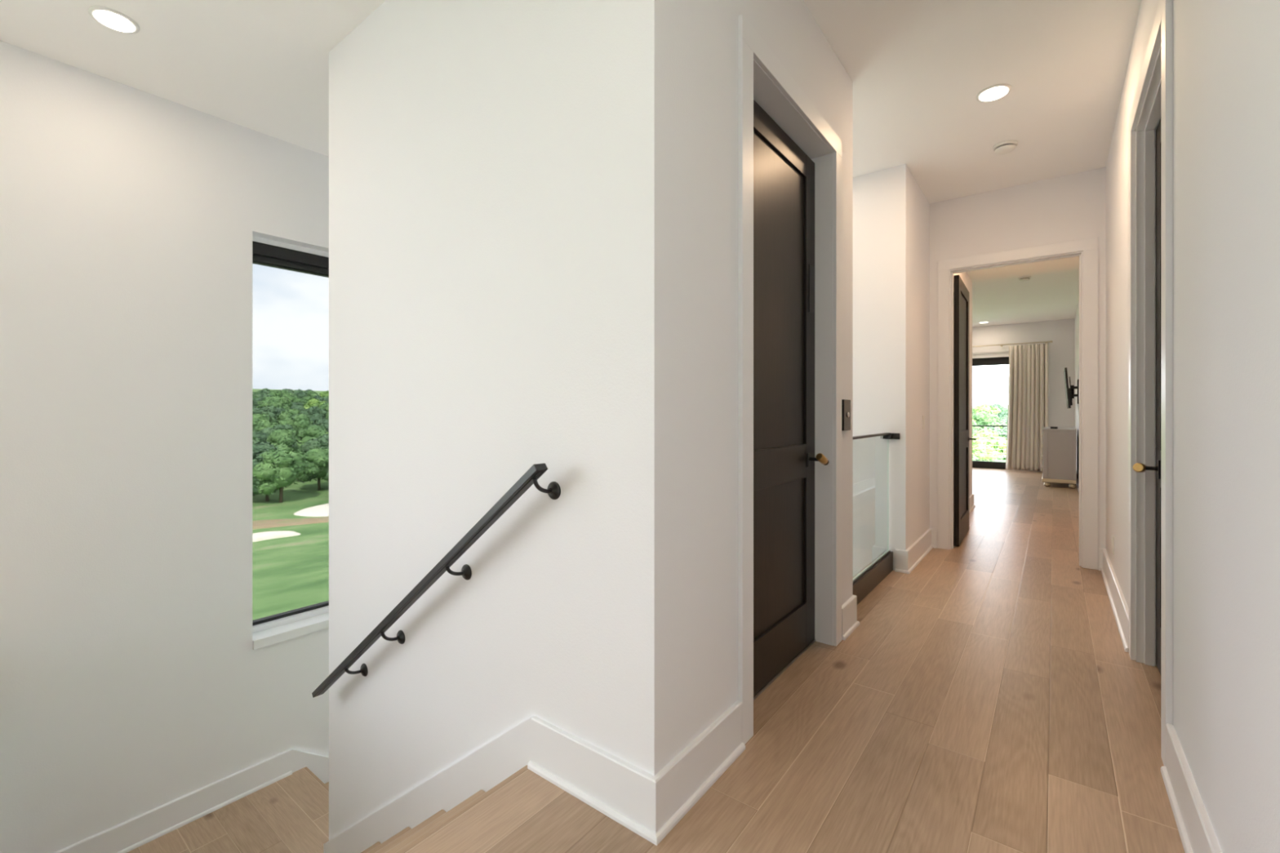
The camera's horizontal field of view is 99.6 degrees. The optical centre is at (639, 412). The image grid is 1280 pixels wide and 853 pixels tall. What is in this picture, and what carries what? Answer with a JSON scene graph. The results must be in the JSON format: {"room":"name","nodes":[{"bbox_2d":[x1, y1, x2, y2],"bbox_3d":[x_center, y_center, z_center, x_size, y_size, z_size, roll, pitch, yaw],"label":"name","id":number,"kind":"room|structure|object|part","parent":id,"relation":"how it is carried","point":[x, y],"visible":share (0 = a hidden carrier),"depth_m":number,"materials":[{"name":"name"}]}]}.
{"room":"upstairs hallway","nodes":[
{"label":"upstairs hallway","id":0,"kind":"room"},
{"bbox_2d":[0,40,328,852],"bbox_3d":[-3.111,1.061,3.054,0.258,5.872,8.070,0,0,37],"label":"wall","id":1,"kind":"structure","parent":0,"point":[133,682],"depth_m":3.11,"materials":[{"name":"white paint"}]},
{"bbox_2d":[53,748,292,852],"bbox_3d":[-2.846,2.416,3.191,0.031,0.165,1.410,0,0,37],"label":"baseboard","id":2,"kind":"structure","parent":1,"relation":"attached to","point":[126,836],"depth_m":3.29,"materials":[{"name":"white paint"}]},
{"bbox_3d":[-2.839,2.489,3.186,0.013,0.020,1.410,0,0,37],"label":"shoe moulding","id":3,"kind":"part","parent":2,"relation":"part of","materials":[{"name":"white paint"}]},
{"bbox_2d":[252,235,328,649],"bbox_3d":[-2.363,0.180,4.024,0.257,2.769,0.950,0,0,37],"label":"window","id":4,"kind":"structure","parent":1,"relation":"attached to","point":[291,305],"depth_m":3.94,"materials":[{"name":"black"}]},
{"bbox_3d":[-2.363,1.535,4.024,0.257,0.060,0.950,0,0,37],"label":"sill","id":5,"kind":"part","parent":4,"relation":"part of","materials":[{"name":"white paint"}]},
{"bbox_2d":[252,240,328,274],"bbox_3d":[-2.390,-1.108,4.045,0.062,0.120,0.946,0,0,37],"label":"roller blind","id":6,"kind":"object","parent":1,"relation":"attached to","point":[262,252],"visible":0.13,"depth_m":3.86,"materials":[{"name":"black fabric"}]},
{"bbox_2d":[126,767,328,852],"bbox_3d":[-2.310,2.599,2.830,1.321,0.200,1.488,0,0,37],"label":"floor","id":7,"kind":"structure","parent":0,"point":[291,814],"depth_m":3.27,"materials":[{"name":"brown wood"}]},
{"bbox_2d":[360,764,527,852],"bbox_3d":[-1.318,1.849,1.847,1.542,1.298,1.132,0,0,37],"label":"staircase","id":8,"kind":"structure","parent":7,"relation":"on","point":[399,842],"depth_m":1.87,"materials":[{"name":"brown wood"}]},
{"bbox_2d":[328,0,677,840],"bbox_3d":[-0.752,0.961,2.225,2.089,5.672,0.120,0,0,37],"label":"wall","id":9,"kind":"structure","parent":0,"point":[503,174],"depth_m":1.96,"materials":[{"name":"white paint"}]},
{"bbox_2d":[323,717,530,852],"bbox_3d":[-1.002,1.767,2.329,1.601,1.464,0.018,0,0,37],"label":"trim","id":10,"kind":"structure","parent":9,"relation":"attached to","point":[485,768],"depth_m":2.14,"materials":[{"name":"white paint"}]},
{"bbox_2d":[311,462,560,697],"bbox_3d":[-0.941,0.784,2.224,1.643,1.246,0.110,0,0,37],"label":"handrail","id":11,"kind":"object","parent":9,"relation":"attached to","point":[531,477],"visible":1,"depth_m":2.03,"materials":[{"name":"black metal"}]},
{"bbox_2d":[527,715,657,845],"bbox_3d":[-0.157,1.117,1.675,0.537,0.165,0.031,0,0,37],"label":"baseboard","id":12,"kind":"structure","parent":9,"relation":"attached to","point":[619,789],"depth_m":1.65,"materials":[{"name":"white paint"}]},
{"bbox_3d":[-0.163,1.190,1.667,0.537,0.020,0.013,0,0,37],"label":"shoe moulding","id":13,"kind":"part","parent":12,"relation":"part of","materials":[{"name":"white paint"}]},
{"bbox_2d":[0,0,1141,327],"bbox_3d":[1.394,-2.000,5.607,6.000,0.250,17.800,0,0,37],"label":"ceiling","id":14,"kind":"structure","parent":0,"point":[917,69],"depth_m":2.95,"materials":[{"name":"white paint"}]},
{"bbox_2d":[88,6,139,33],"bbox_3d":[-2.508,-1.871,2.581,0.176,0.009,0.176,0,0,37],"label":"recessed light","id":15,"kind":"object","parent":14,"relation":"in","point":[113,20],"visible":1,"depth_m":2.57,"materials":[{"name":"white plastic"}]},
{"bbox_2d":[93,10,135,32],"bbox_3d":[-2.508,-1.867,2.581,0.144,0.002,0.144,0,0,11],"label":"diffuser","id":16,"kind":"object","parent":15,"relation":"attached to","point":[116,20],"depth_m":2.57,"materials":[{"name":"white plastic"}]},
{"bbox_2d":[975,83,1011,102],"bbox_3d":[2.071,-1.871,3.167,0.176,0.009,0.176,0,0,37],"label":"recessed light","id":17,"kind":"object","parent":14,"relation":"in","point":[994,92],"visible":1,"depth_m":3.15,"materials":[{"name":"white plastic"}]},
{"bbox_2d":[978,86,1008,101],"bbox_3d":[2.071,-1.867,3.167,0.144,0.002,0.144,0,0,-26],"label":"diffuser","id":18,"kind":"object","parent":17,"relation":"attached to","point":[990,93],"depth_m":3.16,"materials":[{"name":"white plastic"}]},
{"bbox_2d":[992,139,1017,154],"bbox_3d":[2.557,-1.851,3.786,0.144,0.048,0.144,0,0,37],"label":"smoke detector","id":19,"kind":"object","parent":14,"relation":"attached to","point":[1005,147],"visible":1,"depth_m":3.75,"materials":[{"name":"white plastic"}]},
{"bbox_2d":[1018,275,1031,281],"bbox_3d":[5.326,-1.851,7.484,0.144,0.048,0.144,0,0,37],"label":"smoke detector","id":20,"kind":"object","parent":14,"relation":"attached to","point":[1026,277],"visible":1,"depth_m":7.44,"materials":[{"name":"white plastic"}]},
{"bbox_2d":[677,0,852,754],"bbox_3d":[0.604,-0.338,2.393,0.140,3.075,1.795,0,0,37],"label":"wall","id":21,"kind":"structure","parent":0,"point":[708,29],"depth_m":1.82,"materials":[{"name":"white paint"}]},
{"bbox_2d":[654,700,745,844],"bbox_3d":[0.199,1.117,1.724,0.031,0.165,0.543,0,0,37],"label":"baseboard","id":22,"kind":"structure","parent":21,"relation":"attached to","point":[680,784],"depth_m":1.69,"materials":[{"name":"white paint"}]},
{"bbox_2d":[737,13,841,744],"bbox_3d":[0.653,-0.117,2.443,0.158,2.633,1.145,0,0,37],"label":"door","id":23,"kind":"structure","parent":21,"relation":"in","point":[789,180],"depth_m":2.52,"materials":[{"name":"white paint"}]},
{"bbox_3d":[0.612,-0.519,2.475,0.016,1.355,0.707,0,0,37],"label":"panel","id":24,"kind":"part","parent":23,"relation":"part of","materials":[{"name":"brown wood"}]},
{"bbox_3d":[0.612,0.645,2.475,0.016,0.635,0.707,0,0,37],"label":"panel","id":25,"kind":"part","parent":23,"relation":"part of","materials":[{"name":"brown wood"}]},
{"bbox_3d":[0.888,-0.638,2.798,0.005,0.244,0.080,0,0,37],"label":"lock plate","id":26,"kind":"part","parent":23,"relation":"part of","materials":[{"name":"black metal"}]},
{"bbox_3d":[0.885,0.235,2.743,0.052,0.024,0.024,0,0,37],"label":"knob","id":27,"kind":"part","parent":23,"relation":"part of","materials":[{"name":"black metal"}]},
{"bbox_2d":[841,399,850,431],"bbox_3d":[1.122,0.011,2.938,0.022,0.167,0.120,0,0,37],"label":"light switch","id":28,"kind":"object","parent":21,"relation":"attached to","point":[846,404],"visible":0.92,"depth_m":2.92,"materials":[{"name":"black plastic"}]},
{"bbox_2d":[841,595,859,639],"bbox_3d":[1.152,1.117,2.970,0.031,0.165,0.274,0,0,37],"label":"baseboard","id":29,"kind":"structure","parent":21,"relation":"attached to","point":[850,623],"depth_m":2.96,"materials":[{"name":"white paint"}]},
{"bbox_3d":[1.159,1.190,2.965,0.013,0.020,0.274,0,0,37],"label":"shoe moulding","id":30,"kind":"part","parent":29,"relation":"part of","materials":[{"name":"white paint"}]},
{"bbox_2d":[401,467,1184,852],"bbox_3d":[1.394,1.325,5.607,5.800,0.250,17.400,0,0,37],"label":"floor","id":31,"kind":"structure","parent":0,"point":[987,696],"depth_m":2.01,"materials":[{"name":"brown wood"}]},
{"bbox_2d":[852,432,899,604],"bbox_3d":[1.537,0.674,3.618,0.105,1.049,1.285,0,0,37],"label":"glass railing","id":32,"kind":"object","parent":31,"relation":"on","point":[864,582],"visible":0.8,"depth_m":3.79,"materials":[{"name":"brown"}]},
{"bbox_3d":[1.507,0.158,3.616,0.036,0.015,1.245,0,0,37],"label":"rail","id":33,"kind":"part","parent":32,"relation":"part of","materials":[{"name":"black metal"}]},
{"bbox_2d":[1040,426,1076,488],"bbox_3d":[7.186,0.730,9.297,0.454,0.940,1.530,0,0,37],"label":"dresser","id":34,"kind":"object","parent":31,"relation":"on","point":[1059,446],"visible":1,"depth_m":8.70,"materials":[{"name":"grey paint"}]},
{"bbox_3d":[7.191,1.097,9.293,0.442,0.055,1.530,0,0,37],"label":"moulding","id":35,"kind":"part","parent":34,"relation":"part of","materials":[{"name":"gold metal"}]},
{"bbox_2d":[852,164,909,577],"bbox_3d":[0.715,0.961,5.131,3.330,5.672,0.120,0,0,37],"label":"wall","id":36,"kind":"structure","parent":0,"point":[880,198],"depth_m":4.18,"materials":[{"name":"white paint"}]},
{"bbox_2d":[894,549,909,573],"bbox_3d":[1.976,1.117,4.072,0.101,0.165,0.031,0,0,37],"label":"baseboard","id":37,"kind":"structure","parent":36,"relation":"attached to","point":[901,556],"depth_m":4.07,"materials":[{"name":"white paint"}]},
{"bbox_3d":[1.971,1.190,4.064,0.101,0.020,0.013,0,0,37],"label":"shoe moulding","id":38,"kind":"part","parent":37,"relation":"part of","materials":[{"name":"white paint"}]},
{"bbox_2d":[909,170,929,546],"bbox_3d":[2.288,-0.338,4.545,0.120,3.075,0.860,0,0,37],"label":"wall","id":39,"kind":"structure","parent":0,"point":[919,206],"depth_m":4.49,"materials":[{"name":"white paint"}]},
{"bbox_2d":[906,528,933,573],"bbox_3d":[2.302,1.117,4.439,0.031,0.165,1.011,0,0,37],"label":"baseboard","id":40,"kind":"structure","parent":39,"relation":"attached to","point":[917,552],"depth_m":4.38,"materials":[{"name":"white paint"}]},
{"bbox_3d":[2.304,1.190,4.427,0.013,0.020,0.993,0,0,37],"label":"shoe moulding","id":41,"kind":"part","parent":40,"relation":"part of","materials":[{"name":"white paint"}]},
{"bbox_2d":[953,271,972,496],"bbox_3d":[3.440,-0.338,5.961,0.120,3.075,2.550,0,0,37],"label":"wall","id":42,"kind":"structure","parent":0,"point":[965,277],"depth_m":6.76,"materials":[{"name":"white paint"}]},
{"bbox_2d":[968,493,975,513],"bbox_3d":[3.510,1.117,5.928,0.031,0.165,2.581,0,0,37],"label":"baseboard","id":43,"kind":"structure","parent":42,"relation":"attached to","point":[971,505],"depth_m":6.71,"materials":[{"name":"white paint"}]},
{"bbox_2d":[929,166,1106,569],"bbox_3d":[3.124,-0.338,4.523,1.475,3.075,0.120,0,0,37],"label":"wall","id":44,"kind":"structure","parent":0,"point":[1072,206],"depth_m":4.45,"materials":[{"name":"white paint"}]},
{"bbox_2d":[930,528,937,548],"bbox_3d":[2.613,1.117,4.818,0.065,0.165,0.031,0,0,37],"label":"baseboard","id":45,"kind":"structure","parent":44,"relation":"attached to","point":[934,531],"depth_m":4.81,"materials":[{"name":"white paint"}]},
{"bbox_2d":[937,236,1097,569],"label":"door","id":46,"kind":"structure","parent":44,"relation":"in","point":[953,438],"depth_m":4.75,"materials":[{"name":"white paint"}]},
{"bbox_3d":[3.085,-0.472,5.182,0.016,1.285,0.620,0,0,36],"label":"panel","id":47,"kind":"part","parent":46,"relation":"part of","materials":[{"name":"brown wood"}]},
{"bbox_3d":[3.085,0.657,5.182,0.016,0.635,0.620,0,0,36],"label":"panel","id":48,"kind":"part","parent":46,"relation":"part of","materials":[{"name":"brown wood"}]},
{"bbox_2d":[1098,547,1103,570],"bbox_3d":[3.523,1.117,4.122,0.043,0.165,0.031,0,0,37],"label":"baseboard","id":49,"kind":"structure","parent":44,"relation":"attached to","point":[1100,550],"depth_m":4.13,"materials":[{"name":"white paint"}]},
{"bbox_2d":[966,256,1079,281],"bbox_3d":[3.949,-1.778,5.572,1.160,0.195,2.550,0,0,37],"label":"door frame","id":50,"kind":"structure","parent":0,"point":[1073,263],"depth_m":6.35,"materials":[{"name":"white paint"}]},
{"bbox_2d":[972,318,1074,471],"bbox_3d":[6.568,-0.338,12.476,5.670,3.075,0.200,0,0,37],"label":"wall","id":51,"kind":"structure","parent":0,"point":[1061,332],"depth_m":10.99,"materials":[{"name":"white paint"}]},
{"bbox_2d":[972,356,1016,470],"bbox_3d":[6.835,0.005,12.266,2.950,2.390,0.070,0,0,37],"label":"window","id":52,"kind":"structure","parent":51,"relation":"in","point":[1004,360],"depth_m":11.68,"materials":[{"name":"black metal"}]},
{"bbox_2d":[972,340,1052,346],"bbox_3d":[6.853,-1.430,12.018,3.680,0.048,0.182,0,0,37],"label":"curtain rod","id":53,"kind":"object","parent":51,"relation":"attached to","point":[1051,341],"visible":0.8,"depth_m":11.22,"materials":[{"name":"beige metal"}]},
{"bbox_2d":[1005,343,1048,471],"bbox_3d":[7.934,-0.110,11.103,0.719,2.580,0.107,0,0,37],"label":"curtain","id":54,"kind":"object","parent":53,"relation":"hanging from","point":[1028,384],"visible":0.94,"depth_m":11.10,"materials":[{"name":"beige fabric"}]},
{"bbox_2d":[1074,0,1279,852],"bbox_3d":[3.441,-0.338,3.852,0.155,3.075,17.300,0,0,37],"label":"wall","id":55,"kind":"structure","parent":0,"point":[1226,53],"depth_m":1.28,"materials":[{"name":"white paint"}]},
{"bbox_2d":[1063,367,1079,408],"bbox_3d":[7.203,-0.400,9.031,0.194,0.650,1.120,0,0,37],"label":"television","id":56,"kind":"object","parent":55,"relation":"attached to","point":[1069,392],"visible":1,"depth_m":8.84,"materials":[{"name":"black plastic"}]},
{"bbox_3d":[7.223,-0.350,8.992,0.095,0.220,0.060,0,0,37],"label":"arm","id":57,"kind":"part","parent":56,"relation":"part of","materials":[{"name":"black metal"}]},
{"bbox_3d":[7.261,-0.350,8.962,0.018,0.400,0.260,0,0,37],"label":"wall plate","id":58,"kind":"part","parent":56,"relation":"part of","materials":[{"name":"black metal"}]},
{"bbox_2d":[1075,471,1079,492],"bbox_3d":[6.129,1.117,7.493,0.031,0.165,8.250,0,0,37],"label":"baseboard","id":59,"kind":"structure","parent":55,"relation":"attached to","point":[1077,475],"depth_m":8.78,"materials":[{"name":"white paint"}]},
{"bbox_2d":[1100,548,1128,652],"bbox_3d":[2.994,1.117,3.420,0.031,0.165,1.790,0,0,37],"label":"baseboard","id":60,"kind":"structure","parent":55,"relation":"attached to","point":[1120,608],"depth_m":3.19,"materials":[{"name":"white paint"}]},
{"bbox_2d":[1128,0,1173,766],"bbox_3d":[2.166,-0.130,2.208,0.174,2.660,1.120,0,0,37],"label":"door","id":61,"kind":"structure","parent":55,"relation":"in","point":[1151,144],"depth_m":2.56,"materials":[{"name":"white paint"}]},
{"bbox_3d":[2.352,0.255,2.494,0.052,0.024,0.024,0,0,37],"label":"knob","id":62,"kind":"part","parent":61,"relation":"part of","materials":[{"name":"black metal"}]},
{"bbox_2d":[1160,723,1222,852],"bbox_3d":[-0.005,1.117,-0.500,0.031,0.165,5.800,0,0,37],"label":"baseboard","id":63,"kind":"structure","parent":55,"relation":"attached to","point":[1196,831],"depth_m":1.53,"materials":[{"name":"white paint"}]},
{"bbox_3d":[-0.012,1.190,-0.494,0.013,0.020,5.800,0,0,37],"label":"shoe moulding","id":64,"kind":"part","parent":63,"relation":"part of","materials":[{"name":"white paint"}]},
{"bbox_3d":[7.200,1.340,13.031,5.600,0.220,1.450,0,0,37],"label":"floor","id":65,"kind":"structure","parent":0,"visible":0},
{"bbox_2d":[972,425,1007,461],"bbox_3d":[7.577,0.762,13.524,5.600,0.935,0.050,0,0,37],"label":"balcony railing","id":66,"kind":"object","parent":65,"relation":"on","point":[972,425],"visible":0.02,"depth_m":12.93,"materials":[{"name":"black"}]},
{"bbox_3d":[7.577,0.312,13.524,5.600,0.035,0.050,0,0,37],"label":"rail","id":67,"kind":"part","parent":66,"relation":"part of","materials":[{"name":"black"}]},
{"label":"outside","id":68,"kind":"structure","parent":0,"visible":0},
{"bbox_2d":[972,404,1008,407],"bbox_3d":[-19.843,-1.222,245.602,510.000,29.343,486.000,0,0,37],"label":"ground","id":69,"kind":"structure","parent":68,"point":[1003,406],"depth_m":349.38,"materials":[{"name":"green plant"}]},
{"bbox_2d":[972,428,977,435],"bbox_3d":[69.969,7.454,113.467,6.835,8.502,7.225,0,0,9],"label":"tree","id":70,"kind":"object","parent":69,"relation":"on","point":[973,431],"visible":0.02,"depth_m":112.37,"materials":[{"name":"green plant"}]},
{"bbox_2d":[972,453,978,460],"bbox_3d":[44.437,9.239,77.267,8.175,8.923,8.127,0,0,9],"label":"tree","id":71,"kind":"object","parent":69,"relation":"on","point":[974,458],"visible":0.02,"depth_m":76.47,"materials":[{"name":"green plant"}]},
{"bbox_2d":[972,419,982,429],"bbox_3d":[75.973,6.134,126.173,7.904,9.516,8.354,0,0,-2],"label":"tree","id":72,"kind":"object","parent":69,"relation":"on","point":[974,423],"visible":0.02,"depth_m":124.27,"materials":[{"name":"green plant"}]},
{"bbox_2d":[972,441,999,461],"bbox_3d":[55.743,9.064,89.821,7.179,8.765,7.054,0,0,-9],"label":"tree","id":73,"kind":"object","parent":69,"relation":"on","point":[980,452],"visible":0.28,"depth_m":87.84,"materials":[{"name":"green plant"}]},
{"bbox_2d":[972,410,999,428],"bbox_3d":[99.032,4.198,155.364,7.849,9.934,7.804,0,0,0],"label":"tree","id":74,"kind":"object","parent":69,"relation":"on","point":[983,418],"visible":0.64,"depth_m":153.49,"materials":[{"name":"green plant"}]},
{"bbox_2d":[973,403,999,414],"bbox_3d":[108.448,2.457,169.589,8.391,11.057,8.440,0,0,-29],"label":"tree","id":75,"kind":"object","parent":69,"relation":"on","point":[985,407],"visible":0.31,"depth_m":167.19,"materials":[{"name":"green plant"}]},
{"bbox_2d":[972,426,1006,453],"bbox_3d":[61.084,7.755,97.274,8.626,10.849,8.476,0,0,-22],"label":"tree","id":76,"kind":"object","parent":69,"relation":"on","point":[993,439],"visible":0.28,"depth_m":94.85,"materials":[{"name":"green plant"}]},
{"bbox_2d":[984,426,1007,437],"bbox_3d":[76.581,6.968,117.072,7.099,8.583,7.140,0,0,16],"label":"tree","id":77,"kind":"object","parent":69,"relation":"on","point":[1002,432],"visible":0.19,"depth_m":115.07,"materials":[{"name":"green plant"}]},
{"bbox_2d":[988,452,1006,461],"bbox_3d":[55.689,9.735,81.696,6.803,7.754,6.763,0,0,-34],"label":"tree","id":78,"kind":"object","parent":69,"relation":"on","point":[1001,454],"visible":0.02,"depth_m":81.96,"materials":[{"name":"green plant"}]},
{"bbox_2d":[990,403,1004,411],"bbox_3d":[118.950,2.028,180.635,8.183,10.800,8.231,0,0,-13],"label":"tree","id":79,"kind":"object","parent":69,"relation":"on","point":[994,405],"visible":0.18,"depth_m":179.10,"materials":[{"name":"green plant"}]},
{"bbox_2d":[990,421,1007,425],"bbox_3d":[91.429,6.163,136.625,7.395,8.043,7.817,0,0,1],"label":"tree","id":80,"kind":"object","parent":69,"relation":"on","point":[995,423],"visible":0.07,"depth_m":135.72,"materials":[{"name":"green plant"}]},
{"bbox_2d":[994,455,1005,462],"bbox_3d":[42.670,9.031,59.684,7.648,9.849,7.474,0,0,-38],"label":"tree","id":81,"kind":"object","parent":69,"relation":"on","point":[1002,458],"visible":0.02,"depth_m":61.02,"materials":[{"name":"green plant"}]},
{"bbox_2d":[996,410,1008,419],"bbox_3d":[106.644,3.921,156.460,7.736,9.558,7.690,0,0,8],"label":"tree","id":82,"kind":"object","parent":69,"relation":"on","point":[1002,415],"visible":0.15,"depth_m":155.49,"materials":[{"name":"green plant"}]},
{"bbox_2d":[999,417,1007,422],"bbox_3d":[102.574,5.149,151.591,7.163,7.831,7.290,0,0,-21],"label":"tree","id":83,"kind":"object","parent":69,"relation":"on","point":[1002,420],"visible":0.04,"depth_m":151.81,"materials":[{"name":"green plant"}]},
{"bbox_2d":[999,407,1008,413],"bbox_3d":[111.996,3.099,163.492,8.784,10.082,8.310,0,0,24],"label":"tree","id":84,"kind":"object","parent":69,"relation":"on","point":[1006,409],"visible":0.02,"depth_m":163.39,"materials":[{"name":"green plant"}]},
{"bbox_3d":[0.276,3.897,4.570,3.315,0.200,1.405,0,0,37],"label":"floor","id":85,"kind":"structure","parent":0,"visible":0},
{"bbox_2d":[304,766,328,791],"bbox_3d":[-1.438,3.147,4.052,1.183,1.298,1.542,0,0,37],"label":"staircase","id":86,"kind":"structure","parent":85,"relation":"on","point":[326,785],"depth_m":3.71,"materials":[{"name":"brown wood"}]}
]}

